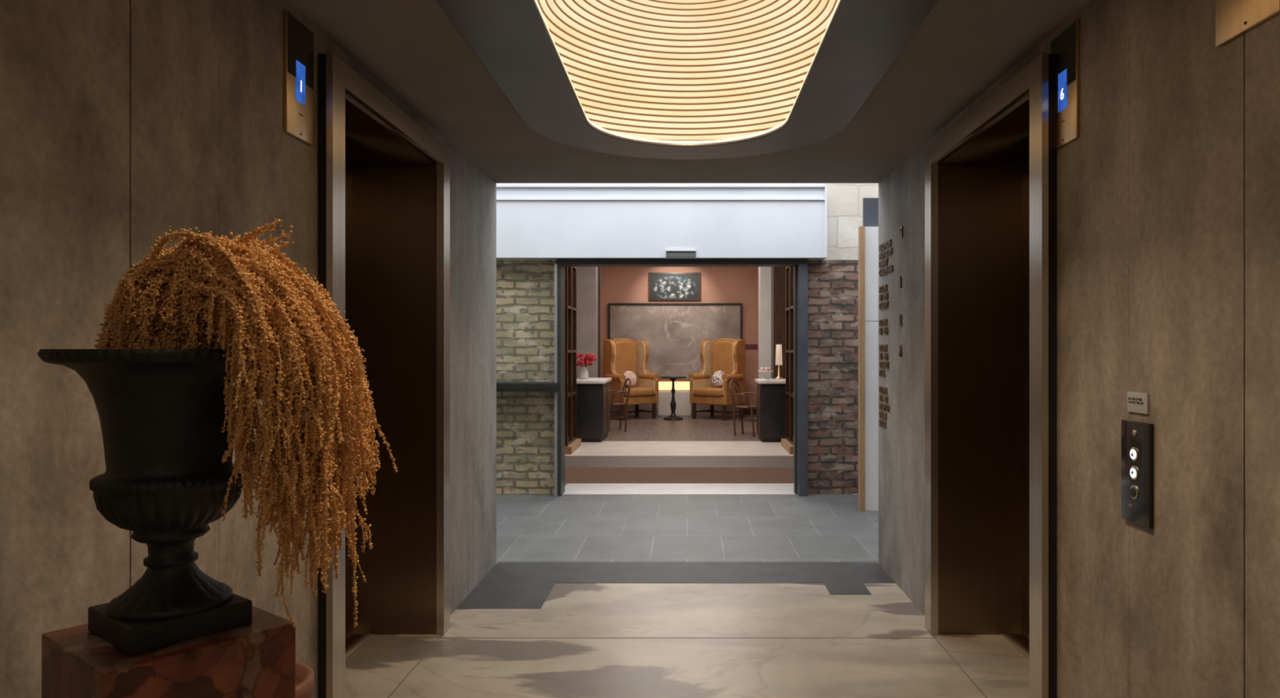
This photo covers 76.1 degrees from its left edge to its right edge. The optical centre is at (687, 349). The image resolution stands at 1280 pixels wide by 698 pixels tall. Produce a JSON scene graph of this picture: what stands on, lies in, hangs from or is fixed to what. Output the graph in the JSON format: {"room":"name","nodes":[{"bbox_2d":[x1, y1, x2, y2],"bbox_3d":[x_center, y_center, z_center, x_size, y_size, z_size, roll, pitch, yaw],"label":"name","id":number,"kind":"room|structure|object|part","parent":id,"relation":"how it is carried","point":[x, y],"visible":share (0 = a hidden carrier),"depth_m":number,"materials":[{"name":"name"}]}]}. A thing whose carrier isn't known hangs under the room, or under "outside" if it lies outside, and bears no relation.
{"room":"elevator lobby","nodes":[
{"label":"elevator lobby","id":0,"kind":"room"},
{"bbox_2d":[0,0,496,697],"bbox_3d":[-1.548,0.160,1.560,0.605,2.480,7.520,0,0,0],"label":"wall","id":1,"kind":"structure","parent":0,"point":[123,122],"depth_m":1.81,"materials":[{"name":"concrete"}]},
{"bbox_2d":[283,9,313,146],"bbox_3d":[-1.237,-0.858,2.605,0.015,0.375,0.180,0,0,0],"label":"indicator","id":2,"kind":"object","parent":1,"relation":"attached to","point":[298,38],"visible":1,"depth_m":2.58,"materials":[{"name":"gold metal"}]},
{"bbox_3d":[-1.232,-0.948,2.605,0.002,0.185,0.172,0,0,0],"label":"black panel","id":3,"kind":"part","parent":2,"relation":"part of","materials":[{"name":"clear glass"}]},
{"bbox_2d":[317,53,326,697],"bbox_3d":[-1.436,0.203,2.795,0.448,2.395,0.090,0,0,0],"label":"door frame","id":4,"kind":"structure","parent":1,"relation":"attached to","point":[322,58],"depth_m":2.75,"materials":[{"name":"metal"}]},
{"bbox_2d":[326,52,345,697],"bbox_3d":[-1.201,0.202,2.790,0.022,2.395,0.100,0,0,0],"label":"jamb","id":5,"kind":"object","parent":1,"relation":"attached to","point":[335,67],"depth_m":2.76,"materials":[{"name":"black metal"}]},
{"bbox_2d":[345,634,373,659],"bbox_3d":[-1.590,1.398,3.420,0.100,0.004,1.160,0,0,0],"label":"sill","id":6,"kind":"structure","parent":1,"relation":"attached to","point":[353,642],"depth_m":3.89,"materials":[{"name":"metal"}]},
{"bbox_2d":[345,98,434,164],"bbox_3d":[-1.450,-0.923,3.420,0.420,0.030,1.160,0,0,0],"label":"soffit","id":7,"kind":"structure","parent":1,"relation":"attached to","point":[367,141],"depth_m":3.63,"materials":[{"name":"brown metal"}]},
{"bbox_2d":[351,163,436,635],"bbox_3d":[-1.443,0.212,4.040,0.434,2.375,0.080,0,0,0],"label":"elevator door","id":8,"kind":"structure","parent":1,"relation":"in","point":[394,206],"depth_m":4.00,"materials":[{"name":"brown metal"}]},
{"bbox_2d":[345,160,352,639],"bbox_3d":[-1.665,0.243,3.711,0.050,2.302,0.578,0,0,0],"label":"door leaf","id":9,"kind":"structure","parent":8,"relation":"attached to","point":[348,166],"depth_m":3.96,"materials":[{"name":"brown metal"}]},
{"bbox_2d":[345,63,444,163],"bbox_3d":[-1.215,-0.952,3.415,0.050,0.087,1.150,0,0,0],"label":"header","id":10,"kind":"object","parent":1,"relation":"attached to","point":[362,94],"visible":0.79,"depth_m":3.28,"materials":[{"name":"metal"}]},
{"bbox_2d":[436,146,449,635],"bbox_3d":[-1.208,0.203,4.040,0.036,2.395,0.100,0,0,0],"label":"trim","id":11,"kind":"structure","parent":1,"relation":"attached to","point":[442,169],"depth_m":3.99,"materials":[{"name":"metal"}]},
{"bbox_2d":[576,266,598,378],"bbox_3d":[-1.754,-0.300,13.800,0.449,3.400,0.400,0,0,0],"label":"pilaster","id":12,"kind":"object","parent":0,"point":[587,277],"visible":0.21,"depth_m":13.60,"materials":[{"name":"white paint"}]},
{"bbox_2d":[598,266,600,377],"bbox_3d":[-1.740,-0.300,14.060,0.479,3.400,0.120,0,0,0],"label":"trim","id":13,"kind":"structure","parent":12,"relation":"attached to","point":[599,268],"depth_m":14.00,"materials":[{"name":"brown wood"}]},
{"bbox_2d":[564,414,793,455],"bbox_3d":[-0.130,1.475,14.100,3.700,0.150,6.800,0,0,0],"label":"floor","id":14,"kind":"structure","parent":0,"point":[642,427],"depth_m":12.61,"materials":[{"name":"brown wood"}]},
{"bbox_2d":[564,266,581,454],"bbox_3d":[-1.760,-0.115,11.350,0.440,3.030,1.000,0,0,0],"label":"bookcase","id":15,"kind":"object","parent":14,"relation":"on","point":[572,443],"visible":0.25,"depth_m":11.32,"materials":[{"name":"brown wood"}]},
{"bbox_3d":[-1.775,-0.568,11.350,0.350,0.035,0.820,0,0,0],"label":"shelf","id":16,"kind":"part","parent":15,"relation":"part of","materials":[{"name":"brown wood"}]},
{"bbox_3d":[-1.775,0.033,11.350,0.350,0.035,0.820,0,0,0],"label":"shelf","id":17,"kind":"part","parent":15,"relation":"part of","materials":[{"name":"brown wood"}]},
{"bbox_3d":[-1.775,0.632,11.350,0.350,0.035,0.820,0,0,0],"label":"shelf","id":18,"kind":"part","parent":15,"relation":"part of","materials":[{"name":"brown wood"}]},
{"bbox_3d":[-1.775,1.282,11.350,0.350,0.035,0.820,0,0,0],"label":"shelf","id":19,"kind":"part","parent":15,"relation":"part of","materials":[{"name":"brown wood"}]},
{"bbox_2d":[576,377,611,442],"bbox_3d":[-1.500,0.935,12.800,0.520,0.930,1.200,0,0,0],"label":"base cabinet","id":20,"kind":"object","parent":14,"relation":"on","point":[593,394],"visible":0.8,"depth_m":12.23,"materials":[{"name":"black wood"}]},
{"bbox_2d":[576,352,596,379],"bbox_3d":[-1.590,0.266,12.595,0.388,0.408,0.355,0,0,0],"label":"flower vase","id":21,"kind":"object","parent":20,"relation":"on","point":[583,373],"visible":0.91,"depth_m":12.55,"materials":[{"name":"white ceramic"}]},
{"bbox_3d":[-1.265,0.930,12.510,0.010,0.700,0.500,0,0,0],"label":"panel","id":22,"kind":"part","parent":20,"relation":"part of","materials":[{"name":"brown wood"}]},
{"bbox_3d":[-1.265,0.930,13.080,0.010,0.700,0.500,0,0,0],"label":"panel","id":23,"kind":"part","parent":20,"relation":"part of","materials":[{"name":"brown wood"}]},
{"bbox_2d":[609,377,631,431],"bbox_3d":[-1.216,0.951,13.959,0.472,0.903,0.526,0,0,-20],"label":"bentwood chair","id":24,"kind":"object","parent":14,"relation":"on","point":[622,392],"visible":0.77,"depth_m":13.89,"materials":[{"name":"brown wood"}]},
{"bbox_3d":[-1.240,0.940,13.950,0.420,0.030,0.420,0,0,-20],"label":"seat","id":25,"kind":"part","parent":24,"relation":"part of","materials":[{"name":"brown wood"}]},
{"bbox_3d":[-1.128,0.829,13.761,0.308,0.229,0.095,0,0,-20],"label":"arm","id":26,"kind":"part","parent":24,"relation":"part of","materials":[{"name":"brown wood"}]},
{"bbox_2d":[603,337,659,420],"bbox_3d":[-1.144,0.590,16.442,0.950,1.620,0.780,0,0,-36],"label":"wingback armchair","id":27,"kind":"object","parent":14,"relation":"on","point":[624,358],"visible":0.86,"depth_m":16.43,"materials":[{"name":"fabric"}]},
{"bbox_3d":[-1.253,1.250,15.979,0.060,0.300,0.060,0,0,-36],"label":"leg","id":28,"kind":"part","parent":27,"relation":"part of","materials":[{"name":"brown wood"}]},
{"bbox_2d":[623,370,636,386],"bbox_3d":[-1.162,0.600,16.466,0.330,0.330,0.148,0,-14,-36],"label":"round cushion","id":29,"kind":"object","parent":27,"relation":"on","point":[628,374],"depth_m":16.42,"materials":[{"name":"pink fabric"}]},
{"bbox_3d":[-1.047,1.250,16.921,0.060,0.300,0.060,0,0,-36],"label":"leg","id":30,"kind":"part","parent":27,"relation":"part of","materials":[{"name":"brown wood"}]},
{"bbox_2d":[624,386,654,396],"bbox_3d":[-1.097,0.860,16.377,0.680,0.160,0.620,0,0,-36],"label":"seat cushion","id":31,"kind":"object","parent":27,"relation":"on","point":[634,391],"depth_m":16.17,"materials":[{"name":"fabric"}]},
{"bbox_3d":[-1.127,1.020,16.418,0.740,0.160,0.640,0,0,-36],"label":"seat","id":32,"kind":"part","parent":27,"relation":"part of","materials":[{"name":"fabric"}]},
{"bbox_3d":[-0.671,1.250,16.403,0.060,0.300,0.060,0,0,-36],"label":"leg","id":33,"kind":"part","parent":27,"relation":"part of","materials":[{"name":"brown wood"}]},
{"bbox_2d":[659,376,686,420],"bbox_3d":[-0.280,0.974,16.200,0.530,0.852,0.530,0,0,0],"label":"pedestal table","id":34,"kind":"object","parent":14,"relation":"on","point":[673,416],"visible":1,"depth_m":16.15,"materials":[{"name":"black metal"}]},
{"bbox_2d":[608,302,742,415],"bbox_3d":[-0.260,0.210,17.325,2.860,2.380,0.350,0,0,0],"label":"marble fireplace","id":35,"kind":"object","parent":14,"relation":"on","point":[674,333],"visible":0.48,"depth_m":17.45,"materials":[{"name":"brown stone"}]},
{"bbox_3d":[-0.260,0.210,17.460,2.860,2.380,0.080,0,0,0],"label":"frame","id":36,"kind":"part","parent":35,"relation":"part of","materials":[{"name":"black stone"}]},
{"bbox_2d":[688,337,745,420],"bbox_3d":[0.614,0.590,16.442,0.950,1.620,0.780,0,0,36],"label":"wingback armchair","id":37,"kind":"object","parent":14,"relation":"on","point":[722,360],"visible":0.96,"depth_m":16.40,"materials":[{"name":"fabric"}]},
{"bbox_3d":[0.141,1.250,16.403,0.060,0.300,0.060,0,0,36],"label":"leg","id":38,"kind":"part","parent":37,"relation":"part of","materials":[{"name":"brown wood"}]},
{"bbox_3d":[0.597,1.020,16.418,0.740,0.160,0.640,0,0,36],"label":"seat","id":39,"kind":"part","parent":37,"relation":"part of","materials":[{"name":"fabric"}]},
{"bbox_2d":[693,386,723,396],"bbox_3d":[0.567,0.860,16.377,0.680,0.160,0.620,0,0,36],"label":"seat cushion","id":40,"kind":"object","parent":37,"relation":"on","point":[698,391],"depth_m":16.15,"materials":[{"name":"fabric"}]},
{"bbox_3d":[0.517,1.250,16.921,0.060,0.300,0.060,0,0,36],"label":"leg","id":41,"kind":"part","parent":37,"relation":"part of","materials":[{"name":"brown wood"}]},
{"bbox_2d":[711,370,724,386],"bbox_3d":[0.632,0.600,16.466,0.330,0.330,0.148,0,-14,36],"label":"round cushion","id":42,"kind":"object","parent":37,"relation":"on","point":[717,380],"depth_m":16.42,"materials":[{"name":"multicoloured fabric"}]},
{"bbox_3d":[0.723,1.250,15.979,0.060,0.300,0.060,0,0,36],"label":"leg","id":43,"kind":"part","parent":37,"relation":"part of","materials":[{"name":"brown wood"}]},
{"bbox_3d":[1.099,1.250,16.497,0.060,0.300,0.060,0,0,36],"label":"leg","id":44,"kind":"part","parent":37,"relation":"part of","materials":[{"name":"brown wood"}]},
{"bbox_2d":[729,379,756,436],"bbox_3d":[0.946,0.951,13.261,0.472,0.903,0.526,0,0,25],"label":"bentwood chair","id":45,"kind":"object","parent":14,"relation":"on","point":[747,406],"visible":0.91,"depth_m":13.15,"materials":[{"name":"brown wood"}]},
{"bbox_3d":[0.842,0.829,13.072,0.308,0.229,0.095,0,0,25],"label":"arm","id":46,"kind":"part","parent":45,"relation":"part of","materials":[{"name":"brown wood"}]},
{"bbox_3d":[0.970,0.940,13.250,0.420,0.030,0.420,0,0,25],"label":"seat","id":47,"kind":"part","parent":45,"relation":"part of","materials":[{"name":"brown wood"}]},
{"bbox_3d":[1.024,0.829,13.463,0.308,0.229,0.095,0,0,25],"label":"arm","id":48,"kind":"part","parent":45,"relation":"part of","materials":[{"name":"brown wood"}]},
{"bbox_3d":[1.045,1.175,13.033,0.034,0.456,0.110,0,0,-25],"label":"leg","id":49,"kind":"part","parent":45,"relation":"part of","materials":[{"name":"brown wood"}]},
{"bbox_2d":[755,378,785,442],"bbox_3d":[1.325,0.935,12.575,0.510,0.930,0.750,0,0,0],"label":"base cabinet","id":50,"kind":"object","parent":14,"relation":"on","point":[771,393],"visible":0.67,"depth_m":12.23,"materials":[{"name":"black wood"}]},
{"bbox_3d":[1.095,0.930,12.742,0.010,0.700,0.275,0,0,0],"label":"panel","id":51,"kind":"part","parent":50,"relation":"part of","materials":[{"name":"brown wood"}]},
{"bbox_3d":[1.095,0.930,12.398,0.010,0.700,0.275,0,0,0],"label":"panel","id":52,"kind":"part","parent":50,"relation":"part of","materials":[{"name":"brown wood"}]},
{"bbox_2d":[758,367,773,379],"bbox_3d":[1.190,0.375,12.450,0.230,0.190,0.230,0,0,0],"label":"cake stand","id":53,"kind":"object","parent":50,"relation":"on","point":[762,369],"visible":0.99,"depth_m":12.39,"materials":[{"name":"white stone"}]},
{"bbox_2d":[774,344,782,379],"bbox_3d":[1.430,0.200,12.750,0.120,0.540,0.120,0,0,0],"label":"table lamp","id":54,"kind":"object","parent":50,"relation":"on","point":[779,347],"visible":1,"depth_m":12.71,"materials":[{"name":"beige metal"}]},
{"bbox_3d":[1.430,0.090,12.750,0.110,0.320,0.110,0,0,0],"label":"lamp shade","id":55,"kind":"part","parent":54,"relation":"part of","materials":[{"name":"beige fabric"}]},
{"bbox_2d":[781,266,793,454],"bbox_3d":[1.540,-0.115,11.350,0.360,3.030,1.000,0,0,0],"label":"bookcase","id":56,"kind":"object","parent":14,"relation":"on","point":[787,443],"visible":0.23,"depth_m":11.76,"materials":[{"name":"brown wood"}]},
{"bbox_3d":[1.555,-0.568,11.350,0.270,0.035,0.820,0,0,0],"label":"shelf","id":57,"kind":"part","parent":56,"relation":"part of","materials":[{"name":"brown wood"}]},
{"bbox_3d":[1.555,0.632,11.350,0.270,0.035,0.820,0,0,0],"label":"shelf","id":58,"kind":"part","parent":56,"relation":"part of","materials":[{"name":"brown wood"}]},
{"bbox_3d":[1.555,1.282,11.350,0.270,0.035,0.820,0,0,0],"label":"shelf","id":59,"kind":"part","parent":56,"relation":"part of","materials":[{"name":"brown wood"}]},
{"bbox_2d":[564,455,793,467],"bbox_3d":[-0.130,1.475,10.175,3.700,0.150,1.050,0,0,0],"label":"step","id":60,"kind":"structure","parent":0,"point":[571,461],"depth_m":10.14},
{"bbox_2d":[564,467,793,483],"bbox_3d":[-0.130,1.475,9.075,3.700,0.150,1.150,0,0,0],"label":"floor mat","id":61,"kind":"object","parent":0,"point":[572,475],"visible":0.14,"depth_m":9.03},
{"bbox_2d":[600,266,758,408],"bbox_3d":[-0.130,-0.300,17.600,4.100,3.400,0.200,0,0,0],"label":"wall","id":62,"kind":"structure","parent":0,"point":[618,284],"depth_m":17.50,"materials":[{"name":"paint"}]},
{"bbox_2d":[648,272,700,300],"bbox_3d":[-0.270,-1.340,17.475,1.100,0.600,0.050,0,0,0],"label":"painting","id":63,"kind":"object","parent":62,"relation":"attached to","point":[662,286],"visible":1,"depth_m":17.47,"materials":[{"name":"fabric"}]},
{"bbox_2d":[743,408,756,414],"bbox_3d":[-0.130,1.340,17.485,3.700,0.120,0.030,0,0,0],"label":"baseboard","id":64,"kind":"structure","parent":62,"relation":"attached to","point":[746,411],"depth_m":17.47,"materials":[{"name":"brown wood"}]},
{"bbox_2d":[745,344,757,349],"bbox_3d":[1.320,-0.050,17.490,0.360,0.100,0.020,0,0,0],"label":"wall sign","id":65,"kind":"object","parent":62,"relation":"attached to","point":[747,346],"visible":0.64,"depth_m":17.48,"materials":[{"name":"red"}]},
{"bbox_2d":[345,493,1029,697],"bbox_3d":[0.000,1.474,2.835,6.000,0.152,10.070,0,0,0],"label":"floor","id":66,"kind":"structure","parent":0,"point":[453,668],"depth_m":4.24,"materials":[{"name":"stone"}]},
{"bbox_2d":[41,605,295,697],"bbox_3d":[-0.885,0.939,1.400,0.287,0.922,0.287,0,0,37],"label":"marble pedestal","id":67,"kind":"object","parent":66,"relation":"on","point":[257,659],"visible":0.61,"depth_m":1.32,"materials":[{"name":"red stone"}]},
{"bbox_2d":[37,349,252,654],"bbox_3d":[-0.885,0.238,1.400,0.360,0.477,0.360,0,0,0],"label":"urn","id":68,"kind":"object","parent":67,"relation":"on","point":[162,415],"visible":0.94,"depth_m":1.32,"materials":[{"name":"metal"}]},
{"bbox_2d":[93,217,397,627],"bbox_3d":[-0.750,0.134,1.458,0.423,0.724,0.433,0,0,17],"label":"dried plant","id":69,"kind":"object","parent":68,"relation":"in","point":[249,300],"visible":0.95,"depth_m":1.32,"materials":[{"name":"orange plant"}]},
{"bbox_2d":[295,662,314,697],"bbox_3d":[-0.960,1.066,1.800,0.250,0.668,0.250,0,0,0],"label":"terracotta planter","id":70,"kind":"object","parent":66,"relation":"on","point":[304,674],"visible":0.27,"depth_m":1.83,"materials":[{"name":"orange ceramic"}]},
{"bbox_2d":[563,483,794,493],"bbox_3d":[-0.052,1.475,8.185,2.395,0.150,0.630,0,0,0],"label":"threshold","id":71,"kind":"object","parent":66,"relation":"on","point":[570,488],"visible":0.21,"depth_m":8.19,"materials":[{"name":"white stone"}]},
{"bbox_2d":[557,264,564,496],"bbox_3d":[-1.225,0.297,7.880,0.050,2.206,0.240,0,0,0],"label":"post","id":72,"kind":"object","parent":71,"relation":"on","point":[561,268],"visible":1,"depth_m":7.77,"materials":[{"name":"grey metal"}]},
{"bbox_2d":[554,263,557,497],"bbox_3d":[-1.248,0.297,7.745,0.025,2.206,0.030,0,0,0],"label":"post","id":73,"kind":"object","parent":72,"relation":"attached to","point":[555,264],"visible":1,"depth_m":7.73,"materials":[{"name":"grey metal"}]},
{"bbox_2d":[555,258,807,266],"bbox_3d":[-0.052,-0.832,7.890,2.395,0.052,0.220,0,0,0],"label":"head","id":74,"kind":"object","parent":72,"relation":"on","point":[565,262],"visible":0.86,"depth_m":7.78},
{"bbox_2d":[797,264,808,496],"bbox_3d":[1.103,0.297,7.880,0.085,2.206,0.240,0,0,0],"label":"post","id":75,"kind":"object","parent":71,"relation":"on","point":[802,269],"visible":0.86,"depth_m":7.76,"materials":[{"name":"grey metal"}]},
{"bbox_2d":[793,265,797,493],"bbox_3d":[1.050,0.297,7.930,0.020,2.206,0.100,0,0,0],"label":"post","id":76,"kind":"object","parent":75,"relation":"attached to","point":[795,268],"visible":1,"depth_m":7.88,"materials":[{"name":"grey metal"}]},
{"bbox_2d":[857,226,865,511],"bbox_3d":[1.512,0.170,7.085,0.045,2.460,0.070,0,0,0],"label":"oak edge","id":77,"kind":"object","parent":66,"relation":"on","point":[861,229],"visible":1,"depth_m":7.05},
{"bbox_2d":[862,197,878,226],"bbox_3d":[1.845,-1.190,7.150,0.610,0.260,0.040,0,0,0],"label":"rail","id":78,"kind":"object","parent":77,"relation":"attached to","point":[870,205],"visible":0.21,"depth_m":7.13,"materials":[{"name":"grey metal"}]},
{"bbox_2d":[865,321,878,511],"bbox_3d":[1.843,0.580,7.095,0.615,1.640,0.050,0,0,0],"label":"leaf","id":79,"kind":"object","parent":66,"relation":"on","point":[871,327],"visible":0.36,"depth_m":7.07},
{"bbox_2d":[865,226,878,320],"bbox_3d":[1.843,-0.652,7.095,0.615,0.815,0.050,0,0,0],"label":"leaf","id":80,"kind":"object","parent":79,"relation":"on","point":[871,233],"visible":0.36,"depth_m":7.07,"materials":[{"name":"white paint"}]},
{"bbox_2d":[436,0,937,159],"bbox_3d":[0.000,-1.399,2.525,1.614,0.708,3.961,0,0,0],"label":"ceiling","id":81,"kind":"structure","parent":0,"point":[662,79],"depth_m":3.99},
{"bbox_2d":[496,182,878,493],"bbox_3d":[0.000,-0.750,8.090,6.000,4.300,0.420,0,0,0],"label":"wall","id":82,"kind":"structure","parent":0,"point":[525,288],"depth_m":7.88,"materials":[{"name":"beige brick"}]},
{"bbox_2d":[496,382,559,391],"bbox_3d":[-2.110,0.357,7.770,1.780,0.085,0.220,0,0,0],"label":"wall shelf","id":83,"kind":"object","parent":82,"relation":"attached to","point":[500,386],"depth_m":7.66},
{"bbox_2d":[496,184,825,199],"bbox_3d":[-0.855,-1.472,7.765,4.290,0.145,0.230,0,0,0],"label":"steel beam","id":84,"kind":"structure","parent":82,"relation":"attached to","point":[497,185],"depth_m":7.66,"materials":[{"name":"white metal"}]},
{"bbox_2d":[496,187,824,259],"bbox_3d":[-0.855,-1.190,7.780,4.290,0.660,0.200,0,0,0],"label":"header","id":85,"kind":"object","parent":84,"relation":"attached to","point":[526,229],"visible":0.64,"depth_m":7.68,"materials":[{"name":"paint"}]},
{"bbox_2d":[666,248,695,257],"bbox_3d":[-0.060,-0.901,7.680,0.280,0.078,0.040,0,0,0],"label":"sensor","id":86,"kind":"object","parent":85,"relation":"attached to","point":[669,252],"visible":1,"depth_m":7.67,"materials":[{"name":"black metal"}]},
{"bbox_2d":[822,184,826,259],"bbox_3d":[1.300,-1.200,7.770,0.020,0.680,0.220,0,0,0],"label":"plate","id":87,"kind":"object","parent":84,"relation":"attached to","point":[825,187],"visible":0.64,"depth_m":7.66,"materials":[{"name":"paint"}]},
{"bbox_2d":[285,0,1088,182],"bbox_3d":[0.000,-1.086,1.460,3.700,0.012,7.720,0,0,0],"label":"ceiling","id":88,"kind":"structure","parent":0,"point":[413,48],"depth_m":3.45,"materials":[{"name":"paint"}]},
{"bbox_2d":[758,266,771,378],"bbox_3d":[1.470,-0.300,13.825,0.499,3.400,0.350,0,0,0],"label":"pilaster","id":89,"kind":"object","parent":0,"point":[764,273],"visible":0.07,"depth_m":13.65,"materials":[{"name":"white paint"}]},
{"bbox_2d":[807,259,878,493],"bbox_3d":[2.072,0.270,8.090,1.855,2.260,0.420,0,0,0],"label":"brick wall","id":90,"kind":"structure","parent":0,"point":[833,284],"depth_m":7.88,"materials":[{"name":"brown brick"}]},
{"bbox_2d":[878,0,1279,697],"bbox_3d":[1.544,0.160,1.560,0.613,2.480,7.520,0,0,0],"label":"wall","id":91,"kind":"structure","parent":0,"point":[1168,190],"depth_m":2.16,"materials":[{"name":"paint"}]},
{"bbox_2d":[387,635,986,697],"bbox_3d":[0.000,1.404,2.000,2.404,0.011,4.000,0,0,0],"label":"trim","id":92,"kind":"structure","parent":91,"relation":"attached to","point":[441,635],"depth_m":3.95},
{"bbox_2d":[924,146,937,635],"bbox_3d":[1.208,0.203,4.040,0.036,2.395,0.100,0,0,0],"label":"trim","id":93,"kind":"structure","parent":91,"relation":"attached to","point":[931,169],"depth_m":4.00,"materials":[{"name":"metal"}]},
{"bbox_2d":[930,63,1029,163],"bbox_3d":[1.215,-0.952,3.415,0.050,0.087,1.150,0,0,0],"label":"header","id":94,"kind":"object","parent":91,"relation":"attached to","point":[1012,94],"visible":0.79,"depth_m":3.28,"materials":[{"name":"metal"}]},
{"bbox_2d":[937,163,1023,635],"bbox_3d":[1.443,0.212,4.040,0.434,2.375,0.080,0,0,0],"label":"elevator door","id":95,"kind":"structure","parent":91,"relation":"in","point":[980,206],"depth_m":4.00,"materials":[{"name":"brown metal"}]},
{"bbox_2d":[1022,160,1029,639],"bbox_3d":[1.665,0.243,3.711,0.050,2.302,0.578,0,0,0],"label":"door leaf","id":96,"kind":"structure","parent":95,"relation":"attached to","point":[1025,166],"depth_m":3.96,"materials":[{"name":"brown metal"}]},
{"bbox_2d":[940,98,1029,164],"bbox_3d":[1.450,-0.923,3.420,0.420,0.030,1.160,0,0,0],"label":"soffit","id":97,"kind":"structure","parent":91,"relation":"attached to","point":[1006,141],"depth_m":3.63,"materials":[{"name":"brown metal"}]},
{"bbox_2d":[1001,634,1029,659],"bbox_3d":[1.590,1.398,3.420,0.100,0.004,1.160,0,0,0],"label":"sill","id":98,"kind":"structure","parent":91,"relation":"attached to","point":[1020,642],"depth_m":3.89,"materials":[{"name":"metal"}]},
{"bbox_2d":[1029,52,1048,697],"bbox_3d":[1.201,0.202,2.790,0.022,2.395,0.100,0,0,0],"label":"jamb","id":99,"kind":"object","parent":91,"relation":"attached to","point":[1038,67],"depth_m":2.76,"materials":[{"name":"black metal"}]},
{"bbox_2d":[1048,53,1057,697],"bbox_3d":[1.436,0.203,2.795,0.448,2.395,0.090,0,0,0],"label":"door frame","id":100,"kind":"structure","parent":91,"relation":"attached to","point":[1052,154],"depth_m":2.75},
{"bbox_2d":[1050,19,1079,150],"bbox_3d":[1.237,-0.858,2.679,0.015,0.375,0.182,0,0,0],"label":"indicator","id":101,"kind":"object","parent":91,"relation":"attached to","point":[1065,46],"visible":1,"depth_m":2.65,"materials":[{"name":"gold metal"}]},
{"bbox_3d":[1.232,-0.948,2.679,0.002,0.185,0.174,0,0,0],"label":"black panel","id":102,"kind":"part","parent":101,"relation":"part of","materials":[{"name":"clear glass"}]},
{"bbox_2d":[1120,419,1153,528],"bbox_3d":[1.235,0.340,2.250,0.020,0.280,0.144,0,0,0],"label":"panel","id":103,"kind":"object","parent":91,"relation":"attached to","point":[1136,437],"visible":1,"depth_m":2.24,"materials":[{"name":"black metal"}]},
{"bbox_2d":[1132,430,1136,435],"bbox_3d":[1.232,0.232,2.250,0.003,0.016,0.016,0,0,0],"label":"switch","id":104,"kind":"object","parent":103,"relation":"attached to","point":[1134,432],"depth_m":2.25,"materials":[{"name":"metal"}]},
{"bbox_2d":[1127,391,1149,413],"bbox_3d":[1.242,0.148,2.250,0.007,0.056,0.100,0,0,0],"label":"plate","id":105,"kind":"object","parent":91,"relation":"attached to","point":[1138,402],"visible":1,"depth_m":2.24,"materials":[{"name":"silver metal"}]},
{"bbox_2d":[1215,0,1279,46],"bbox_3d":[1.238,-0.863,1.804,0.014,0.315,0.207,0,0,0],"label":"wall plate","id":106,"kind":"object","parent":91,"relation":"attached to","point":[1233,18],"visible":1,"depth_m":1.82,"materials":[{"name":"gold metal"}]},
{"bbox_3d":[1.820,-0.300,12.900,0.200,3.400,9.200,0,0,0],"label":"wall","id":107,"kind":"structure","parent":0,"visible":0},
{"bbox_2d":[771,266,785,378],"bbox_3d":[1.560,-0.300,13.450,0.319,3.400,0.400,0,0,0],"label":"trim","id":108,"kind":"structure","parent":107,"relation":"attached to","point":[778,273],"depth_m":13.25,"materials":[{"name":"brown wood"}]}
]}

